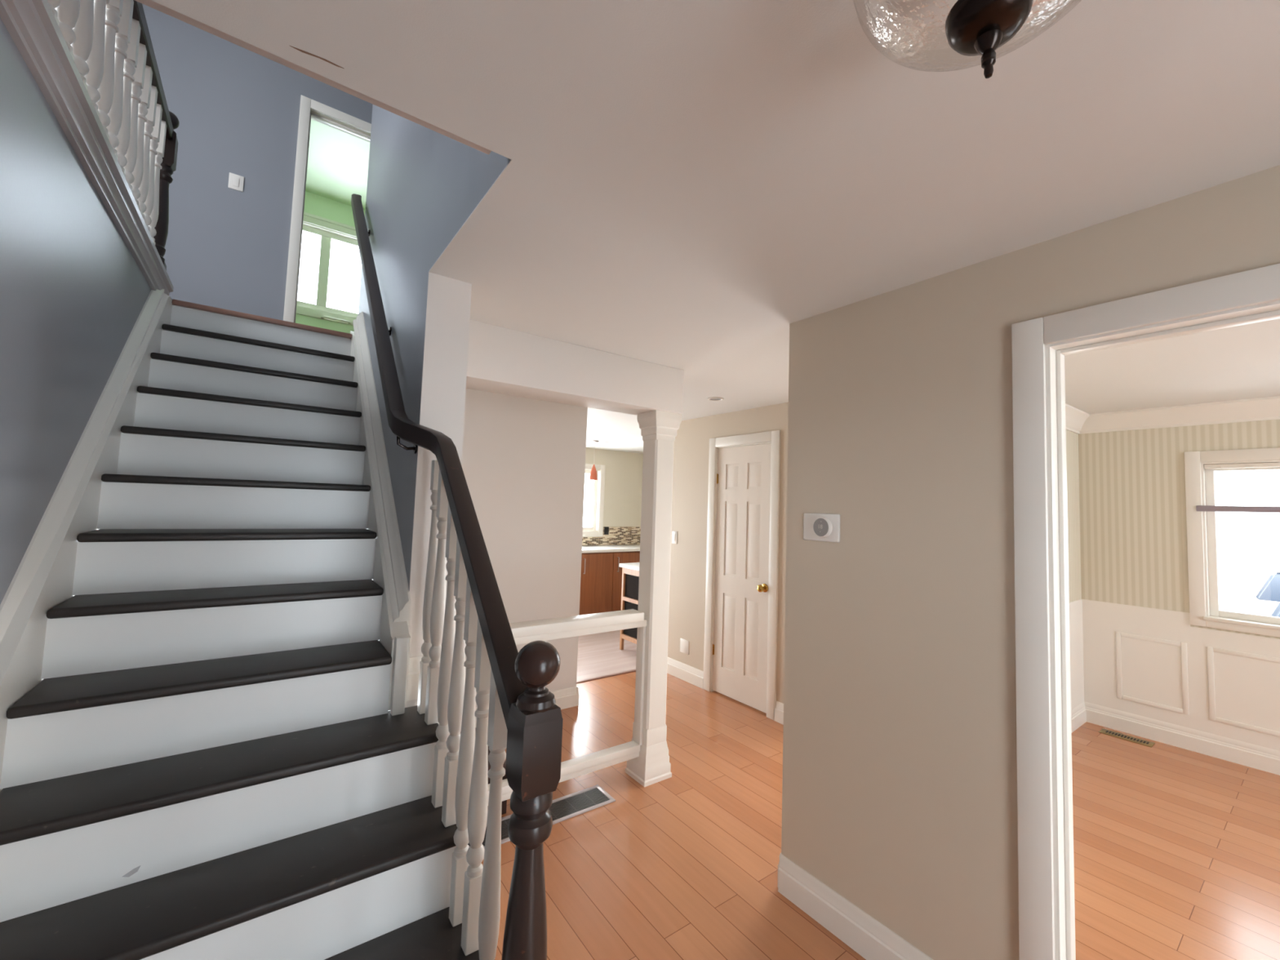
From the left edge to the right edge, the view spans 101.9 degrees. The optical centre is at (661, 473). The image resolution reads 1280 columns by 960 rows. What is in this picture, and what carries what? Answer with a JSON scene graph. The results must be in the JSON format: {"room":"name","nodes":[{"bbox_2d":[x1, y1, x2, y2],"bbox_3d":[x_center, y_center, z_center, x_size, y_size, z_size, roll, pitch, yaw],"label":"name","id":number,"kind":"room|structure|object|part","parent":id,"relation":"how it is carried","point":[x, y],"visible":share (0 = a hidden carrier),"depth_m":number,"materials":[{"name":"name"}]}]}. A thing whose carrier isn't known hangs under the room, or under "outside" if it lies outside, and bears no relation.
{"room":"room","nodes":[
{"label":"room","id":0,"kind":"room"},
{"bbox_2d":[0,17,151,604],"bbox_3d":[-1.411,0.326,0.891,0.120,2.575,6.550,5,-5,-37],"label":"wall","id":1,"kind":"structure","parent":0,"point":[73,292],"depth_m":1.39,"materials":[{"name":"blue paint"}]},
{"bbox_2d":[0,0,173,295],"bbox_3d":[-1.888,-0.981,1.693,0.171,0.103,2.489,5,-5,-37],"label":"trim","id":2,"kind":"structure","parent":1,"relation":"attached to","point":[33,26],"depth_m":1.42,"materials":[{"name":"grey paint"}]},
{"bbox_2d":[47,0,179,270],"bbox_3d":[-1.843,-1.467,1.717,0.084,0.874,2.441,5,-5,-37],"label":"balustrade","id":3,"kind":"object","parent":2,"relation":"on","point":[108,42],"visible":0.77,"depth_m":1.97,"materials":[{"name":"white paint"}]},
{"bbox_3d":[-1.816,-1.778,1.714,0.054,0.067,2.384,5,-5,-37],"label":"rail","id":4,"kind":"part","parent":3,"relation":"part of","materials":[{"name":"wood"}]},
{"bbox_3d":[-2.561,-1.391,2.650,0.080,0.795,0.080,5,-5,-37],"label":"newel post","id":5,"kind":"part","parent":3,"relation":"part of","materials":[{"name":"black wood"}]},
{"bbox_2d":[142,4,373,320],"bbox_3d":[-2.757,-2.049,4.157,5.600,2.437,0.120,5,-5,-37],"label":"wall","id":6,"kind":"structure","parent":0,"point":[236,108],"depth_m":3.79,"materials":[{"name":"blue paint"}]},
{"bbox_2d":[227,172,244,191],"bbox_3d":[-3.119,-2.134,3.801,0.085,0.115,0.010,5,-5,-37],"label":"light switch","id":7,"kind":"object","parent":6,"relation":"attached to","point":[236,182],"visible":1,"depth_m":3.80,"materials":[{"name":"white plastic"}]},
{"bbox_2d":[283,94,371,322],"bbox_3d":[-2.523,-1.869,4.325,0.937,2.114,0.148,5,-5,-37],"label":"door frame","id":8,"kind":"structure","parent":6,"relation":"attached to","point":[306,114],"depth_m":4.04,"materials":[{"name":"white paint"}]},
{"bbox_2d":[295,119,369,333],"bbox_3d":[-3.368,-2.007,5.118,2.800,2.437,2.150,5,-5,-37],"label":"wall","id":9,"kind":"structure","parent":0,"point":[338,161],"depth_m":5.59,"materials":[{"name":"green paint"}]},
{"bbox_2d":[296,211,358,325],"bbox_3d":[-3.806,-2.333,6.056,1.400,1.165,0.150,5,-5,-37],"label":"window","id":10,"kind":"structure","parent":9,"relation":"in","point":[326,235],"depth_m":5.99,"materials":[{"name":"white paint"}]},
{"bbox_2d":[303,211,355,230],"bbox_3d":[-3.752,-2.898,6.044,1.400,0.035,0.030,5,-5,-37],"label":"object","id":11,"kind":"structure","parent":10,"relation":"attached to","point":[308,215],"depth_m":5.96,"materials":[{"name":"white paint"}]},
{"bbox_2d":[321,315,351,324],"bbox_3d":[-3.748,-1.765,5.971,0.287,0.027,0.079,5,-5,-37],"label":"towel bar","id":12,"kind":"object","parent":9,"relation":"attached to","point":[322,316],"visible":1,"depth_m":5.94,"materials":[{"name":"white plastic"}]},
{"bbox_2d":[358,104,511,724],"bbox_3d":[-1.167,-0.803,2.456,0.157,5.040,2.834,5,-5,-37],"label":"wall","id":13,"kind":"structure","parent":0,"point":[424,184],"depth_m":1.99,"materials":[{"name":"blue paint"}]},
{"bbox_2d":[407,655,423,701],"bbox_3d":[-0.843,0.730,1.872,0.157,0.145,0.018,5,-5,-37],"label":"baseboard","id":14,"kind":"structure","parent":13,"relation":"attached to","point":[414,662],"depth_m":1.84,"materials":[{"name":"white paint"}]},
{"bbox_2d":[455,388,587,707],"bbox_3d":[-1.273,0.582,3.803,1.480,2.440,0.120,5,-5,-37],"label":"wall","id":15,"kind":"structure","parent":0,"point":[523,459],"depth_m":3.96,"materials":[{"name":"paint"}]},
{"bbox_2d":[475,686,578,727],"bbox_3d":[-1.081,1.744,3.893,0.957,0.145,0.138,5,-5,-37],"label":"baseboard","id":16,"kind":"structure","parent":15,"relation":"attached to","point":[566,698],"depth_m":4.07,"materials":[{"name":"white paint"}]},
{"bbox_2d":[465,608,646,802],"bbox_3d":[-0.624,1.202,2.707,1.261,0.845,0.120,5,-5,-37],"label":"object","id":17,"kind":"object","parent":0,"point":[525,632],"visible":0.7,"depth_m":2.87,"materials":[{"name":"white paint"}]},
{"bbox_3d":[-0.612,0.825,2.731,1.261,0.090,0.120,5,-5,-37],"label":"rail","id":18,"kind":"part","parent":17,"relation":"part of","materials":[{"name":"white paint"}]},
{"bbox_3d":[-0.639,1.586,2.687,1.261,0.075,0.070,5,-5,-37],"label":"rail","id":19,"kind":"part","parent":17,"relation":"part of","materials":[{"name":"white paint"}]},
{"bbox_2d":[585,447,643,546],"bbox_3d":[-0.905,0.747,6.221,5.250,2.440,2.920,5,-5,-37],"label":"wall","id":20,"kind":"structure","parent":0,"point":[624,470],"depth_m":8.13,"materials":[{"name":"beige paint"}]},
{"bbox_2d":[582,463,605,537],"bbox_3d":[-1.420,0.382,7.595,1.250,1.090,0.138,5,-5,-37],"label":"window","id":21,"kind":"structure","parent":20,"relation":"in","point":[597,493],"depth_m":7.88,"materials":[{"name":"white paint"}]},
{"bbox_3d":[-1.432,0.383,7.610,1.066,0.906,0.040,5,-5,-37],"label":"frame","id":22,"kind":"part","parent":21,"relation":"part of","materials":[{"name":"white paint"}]},
{"bbox_2d":[582,526,640,546],"bbox_3d":[-1.045,0.941,7.788,3.290,0.282,0.012,5,-5,-37],"label":"backsplash","id":23,"kind":"structure","parent":20,"relation":"attached to","point":[617,535],"depth_m":8.05,"materials":[{"name":"tile"}]},
{"bbox_2d":[604,526,608,534],"bbox_3d":[-0.846,0.877,7.930,0.080,0.120,0.010,5,-5,-37],"label":"wall outlet","id":24,"kind":"object","parent":23,"relation":"attached to","point":[606,528],"visible":1,"depth_m":7.92,"materials":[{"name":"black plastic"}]},
{"bbox_2d":[151,0,1279,453],"bbox_3d":[0.934,-0.630,3.053,6.100,0.021,10.270,5,-5,-37],"label":"ceiling","id":25,"kind":"structure","parent":0,"point":[684,184],"depth_m":1.20,"materials":[{"name":"paint"}]},
{"bbox_2d":[589,440,599,479],"bbox_3d":[-0.900,-0.173,6.880,0.110,0.520,0.110,5,-5,-37],"label":"pendant lamp","id":26,"kind":"object","parent":25,"relation":"hanging from","point":[593,476],"visible":1,"depth_m":6.84,"materials":[{"name":"orange glass"}]},
{"bbox_3d":[-0.905,-0.016,6.870,0.104,0.205,0.104,5,-5,-37],"label":"lamp shade","id":27,"kind":"part","parent":26,"relation":"part of","materials":[{"name":"orange glass"}]},
{"bbox_2d":[707,396,723,400],"bbox_3d":[0.413,-0.572,4.004,0.124,0.008,0.124,5,-5,-37],"label":"recessed light","id":28,"kind":"object","parent":25,"relation":"in","point":[713,398],"visible":1,"depth_m":3.99,"materials":[{"name":"white plastic"}]},
{"bbox_2d":[852,0,1081,78],"bbox_3d":[0.431,-0.651,0.686,0.344,0.268,0.344,5,-5,-37],"label":"ceiling lamp","id":29,"kind":"object","parent":25,"relation":"attached to","point":[977,32],"visible":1,"depth_m":0.71,"materials":[{"name":"clear glass"}]},
{"bbox_2d":[667,402,788,703],"bbox_3d":[1.735,0.746,4.916,2.400,2.440,2.761,5,-5,-37],"label":"wall","id":30,"kind":"structure","parent":0,"point":[687,584],"depth_m":4.79,"materials":[{"name":"beige paint"}]},
{"bbox_2d":[671,531,677,543],"bbox_3d":[0.122,0.625,5.053,0.010,0.120,0.080,5,-5,-37],"label":"light switch","id":31,"kind":"object","parent":30,"relation":"attached to","point":[674,534],"visible":1,"depth_m":5.04,"materials":[{"name":"white plastic"}]},
{"bbox_2d":[680,638,688,654],"bbox_3d":[0.210,1.613,4.838,0.006,0.125,0.125,5,-5,-37],"label":"blank plate","id":32,"kind":"object","parent":30,"relation":"attached to","point":[684,644],"visible":1,"depth_m":4.83,"materials":[{"name":"white plastic"}]},
{"bbox_2d":[666,657,783,724],"bbox_3d":[0.436,1.830,4.509,0.018,0.145,1.760,5,-5,-37],"label":"baseboard","id":33,"kind":"structure","parent":30,"relation":"attached to","point":[694,676],"depth_m":4.72,"materials":[{"name":"white paint"}]},
{"bbox_2d":[702,430,780,719],"bbox_3d":[0.676,0.785,4.359,0.171,2.226,0.810,5,-5,-37],"label":"door","id":34,"kind":"structure","parent":30,"relation":"in","point":[740,651],"depth_m":4.33,"materials":[{"name":"white paint"}]},
{"bbox_3d":[0.792,0.911,4.115,0.075,0.068,0.068,5,-5,-37],"label":"knob","id":35,"kind":"part","parent":34,"relation":"part of","materials":[{"name":"gold metal"}]},
{"bbox_2d":[777,853,933,959],"bbox_3d":[1.300,1.714,2.262,1.383,0.145,0.897,5,-5,-37],"label":"baseboard","id":36,"kind":"structure","parent":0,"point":[870,939],"depth_m":1.95,"materials":[{"name":"white paint"}]},
{"bbox_2d":[481,630,1279,959],"bbox_3d":[0.905,1.847,2.933,6.220,0.060,10.270,5,-5,-37],"label":"floor","id":37,"kind":"structure","parent":0,"point":[1176,850],"depth_m":2.48,"materials":[{"name":"brown wood"}]},
{"bbox_2d":[0,288,479,959],"bbox_3d":[-1.320,0.314,1.686,0.987,2.876,3.300,5,-5,-37],"label":"staircase","id":38,"kind":"structure","parent":37,"relation":"on","point":[205,637],"depth_m":1.49,"materials":[{"name":"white wood"}]},
{"bbox_3d":[-1.626,0.350,1.312,0.052,2.737,3.080,5,-5,-37],"label":"skirt moulding","id":39,"kind":"part","parent":38,"relation":"part of","materials":[{"name":"white paint"}]},
{"bbox_3d":[-1.429,-0.256,2.570,0.052,1.635,1.800,5,-5,-37],"label":"skirt moulding","id":40,"kind":"part","parent":38,"relation":"part of","materials":[{"name":"white paint"}]},
{"bbox_2d":[351,194,563,959],"bbox_3d":[-1.205,-0.295,2.279,0.161,3.361,3.072,5,-5,-40],"label":"balustrade","id":41,"kind":"object","parent":38,"relation":"on","point":[516,712],"visible":1,"depth_m":1.29,"materials":[{"name":"white paint"}]},
{"bbox_3d":[-1.225,-0.678,2.327,0.141,2.593,2.995,5,-5,-40],"label":"handrail","id":42,"kind":"part","parent":41,"relation":"part of","materials":[{"name":"black wood"}]},
{"bbox_3d":[-0.278,0.892,1.068,0.091,0.897,0.091,5,-5,-37],"label":"newel post","id":43,"kind":"part","parent":41,"relation":"part of","materials":[{"name":"black wood"}]},
{"bbox_2d":[475,727,506,814],"bbox_3d":[-1.314,1.637,2.955,0.521,0.225,1.110,5,-5,-37],"label":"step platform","id":44,"kind":"object","parent":37,"relation":"on","point":[504,802],"visible":0.02,"depth_m":2.67,"materials":[{"name":"black wood"}]},
{"bbox_2d":[467,784,615,848],"bbox_3d":[-0.662,1.745,2.612,0.892,0.007,0.190,5,-5,-37],"label":"floor vent","id":45,"kind":"object","parent":37,"relation":"in","point":[570,806],"visible":0.45,"depth_m":2.75,"materials":[{"name":"silver metal"}]},
{"bbox_2d":[579,551,613,615],"bbox_3d":[-1.077,1.567,7.344,0.540,0.935,0.629,5,-5,-37],"label":"base cabinet","id":46,"kind":"object","parent":37,"relation":"on","point":[597,568],"visible":0.63,"depth_m":7.13,"materials":[{"name":"brown wood"}]},
{"bbox_2d":[576,669,635,683],"bbox_3d":[-1.064,1.847,4.415,2.711,0.008,0.035,5,-5,-37],"label":"threshold","id":47,"kind":"object","parent":37,"relation":"on","point":[633,670],"depth_m":4.82,"materials":[{"name":"brown wood"}]},
{"bbox_2d":[611,551,639,611],"bbox_3d":[-0.648,1.601,7.671,0.540,0.935,0.629,5,-5,-37],"label":"base cabinet","id":48,"kind":"object","parent":37,"relation":"on","point":[619,557],"visible":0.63,"depth_m":7.35,"materials":[{"name":"brown wood"}]},
{"bbox_2d":[582,544,639,553],"bbox_3d":[-0.662,1.110,7.682,2.790,0.041,0.625,5,-5,-37],"label":"countertop","id":49,"kind":"structure","parent":48,"relation":"on","point":[625,548],"depth_m":7.43,"materials":[{"name":"white stone"}]},
{"bbox_2d":[618,562,639,649],"bbox_3d":[0.035,1.501,5.835,0.890,0.945,0.590,5,-5,-37],"label":"kitchen cart","id":50,"kind":"object","parent":37,"relation":"on","point":[630,571],"visible":0.3,"depth_m":5.70,"materials":[{"name":"white wood"}]},
{"bbox_3d":[-0.435,1.503,5.786,0.035,0.905,0.035,5,-5,-37],"label":"leg","id":51,"kind":"part","parent":50,"relation":"part of","materials":[{"name":"brown wood"}]},
{"bbox_3d":[-0.296,1.795,5.569,0.026,0.045,0.470,5,-5,-37],"label":"rail","id":52,"kind":"part","parent":50,"relation":"part of","materials":[{"name":"brown wood"}]},
{"bbox_3d":[-0.284,1.383,5.595,0.026,0.040,0.470,5,-5,-37],"label":"rail","id":53,"kind":"part","parent":50,"relation":"part of","materials":[{"name":"brown wood"}]},
{"bbox_3d":[-0.274,1.076,5.614,0.026,0.065,0.470,5,-5,-37],"label":"rail","id":54,"kind":"part","parent":50,"relation":"part of","materials":[{"name":"brown wood"}]},
{"bbox_3d":[-0.272,1.411,5.603,0.010,0.725,0.470,5,-5,-37],"label":"panel","id":55,"kind":"part","parent":50,"relation":"part of","materials":[{"name":"black"}]},
{"bbox_2d":[625,409,682,786],"bbox_3d":[-0.049,0.715,3.164,0.200,2.170,0.200,5,-5,-37],"label":"square column","id":56,"kind":"structure","parent":37,"relation":"on","point":[659,428],"depth_m":3.11,"materials":[{"name":"white paint"}]},
{"bbox_2d":[466,319,684,415],"bbox_3d":[-0.511,-0.541,2.867,1.415,0.270,0.264,5,-5,-37],"label":"beam","id":57,"kind":"structure","parent":56,"relation":"on","point":[501,360],"depth_m":2.73,"materials":[{"name":"paint"}]},
{"bbox_2d":[1098,728,1155,746],"bbox_3d":[3.426,1.949,3.830,0.110,0.006,0.295,5,-5,-37],"label":"floor vent","id":58,"kind":"object","parent":37,"relation":"in","point":[1103,731],"visible":1,"depth_m":3.82,"materials":[{"name":"gold metal"}]},
{"bbox_2d":[781,164,1279,959],"bbox_3d":[1.558,0.495,1.041,0.125,2.440,3.189,5,-5,-37],"label":"wall","id":59,"kind":"structure","parent":0,"point":[900,783],"depth_m":1.79,"materials":[{"name":"beige paint"}]},
{"bbox_2d":[803,512,839,542],"bbox_3d":[0.647,0.222,2.134,0.031,0.114,0.175,5,-5,-37],"label":"thermostat","id":60,"kind":"object","parent":59,"relation":"attached to","point":[825,527],"visible":1,"depth_m":2.12,"materials":[{"name":"white plastic"}]},
{"bbox_2d":[1011,263,1279,959],"bbox_3d":[1.559,0.614,1.028,0.161,2.201,1.442,5,-5,-37],"label":"door frame","id":61,"kind":"structure","parent":59,"relation":"attached to","point":[1040,346],"depth_m":1.50,"materials":[{"name":"white paint"}]},
{"bbox_2d":[1066,419,1279,639],"bbox_3d":[3.466,0.582,1.492,3.460,2.440,4.789,5,-5,-37],"label":"wall","id":62,"kind":"structure","parent":0,"point":[1126,497],"depth_m":3.97,"materials":[{"name":"paper"}]},
{"bbox_2d":[1065,395,1279,434],"bbox_3d":[3.512,-0.572,1.453,3.340,0.140,4.600,5,-5,-37],"label":"trim","id":63,"kind":"structure","parent":62,"relation":"attached to","point":[1078,421],"depth_m":3.79,"materials":[{"name":"white paint"}]},
{"bbox_2d":[1069,599,1279,751],"bbox_3d":[3.453,1.316,1.333,3.340,0.955,4.600,5,-5,-37],"label":"wainscot","id":64,"kind":"structure","parent":62,"relation":"attached to","point":[1147,662],"depth_m":3.75,"materials":[{"name":"white paint"}]},
{"bbox_2d":[1071,701,1279,775],"bbox_3d":[3.441,1.718,1.308,3.340,0.150,4.600,5,-5,-37],"label":"baseboard","id":65,"kind":"structure","parent":62,"relation":"attached to","point":[1251,755],"depth_m":3.69,"materials":[{"name":"white paint"}]},
{"bbox_2d":[1184,447,1279,637],"bbox_3d":[4.357,0.437,3.069,0.155,1.235,1.760,5,-5,-37],"label":"window","id":66,"kind":"structure","parent":62,"relation":"in","point":[1204,610],"depth_m":3.67,"materials":[{"name":"white paint"}]},
{"bbox_2d":[1195,462,1279,512],"bbox_3d":[4.330,0.079,3.086,0.073,0.334,1.618,5,-5,-37],"label":"window blind","id":67,"kind":"object","parent":66,"relation":"attached to","point":[1198,508],"visible":1,"depth_m":3.55,"materials":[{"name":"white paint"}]},
{"bbox_3d":[3.904,0.089,3.618,0.016,0.280,0.003,5,-5,-37],"label":"cord","id":68,"kind":"part","parent":67,"relation":"part of","materials":[{"name":"white fabric"}]},
{"bbox_3d":[4.359,-0.071,3.091,0.040,0.031,1.570,5,-5,-37],"label":"head rail","id":69,"kind":"part","parent":67,"relation":"part of","materials":[{"name":"white paint"}]},
{"bbox_3d":[4.340,0.993,3.034,0.155,0.024,1.620,5,-5,-37],"label":"sill","id":70,"kind":"part","parent":66,"relation":"part of","materials":[{"name":"white paint"}]},
{"bbox_3d":[4.383,0.449,3.088,0.040,1.071,1.576,5,-5,-37],"label":"frame","id":71,"kind":"part","parent":66,"relation":"part of","materials":[{"name":"white paint"}]},
{"bbox_3d":[-1.423,-2.173,0.430,3.189,2.580,0.156,5,-5,-37],"label":"wall header","id":72,"kind":"structure","parent":0,"visible":0},
{"bbox_2d":[134,0,491,154],"bbox_3d":[-0.769,-0.882,1.010,0.892,0.120,0.050,5,-5,-37],"label":"trim","id":73,"kind":"structure","parent":72,"relation":"attached to","point":[150,3],"depth_m":1.05,"materials":[{"name":"paint"}]},
{"label":"outside","id":74,"kind":"structure","parent":0,"visible":0},
{"bbox_2d":[1217,551,1279,612],"bbox_3d":[25.894,4.353,19.666,54.550,0.100,80.000,5,-5,-37],"label":"ground","id":75,"kind":"structure","parent":74,"point":[1246,573],"depth_m":23.26,"materials":[{"name":"white"}]},
{"bbox_2d":[1226,567,1279,616],"bbox_3d":[11.120,2.417,8.638,4.391,1.455,2.160,5,-5,-37],"label":"car","id":76,"kind":"object","parent":75,"relation":"on","point":[1264,602],"visible":0.39,"depth_m":8.66,"materials":[{"name":"white paint"}]},
{"bbox_2d":[1270,602,1279,617],"bbox_3d":[7.433,2.099,5.410,4.391,1.455,2.160,5,-5,-37],"label":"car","id":77,"kind":"object","parent":75,"relation":"on","point":[1276,613],"visible":0.02,"depth_m":5.79,"materials":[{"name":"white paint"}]}
]}

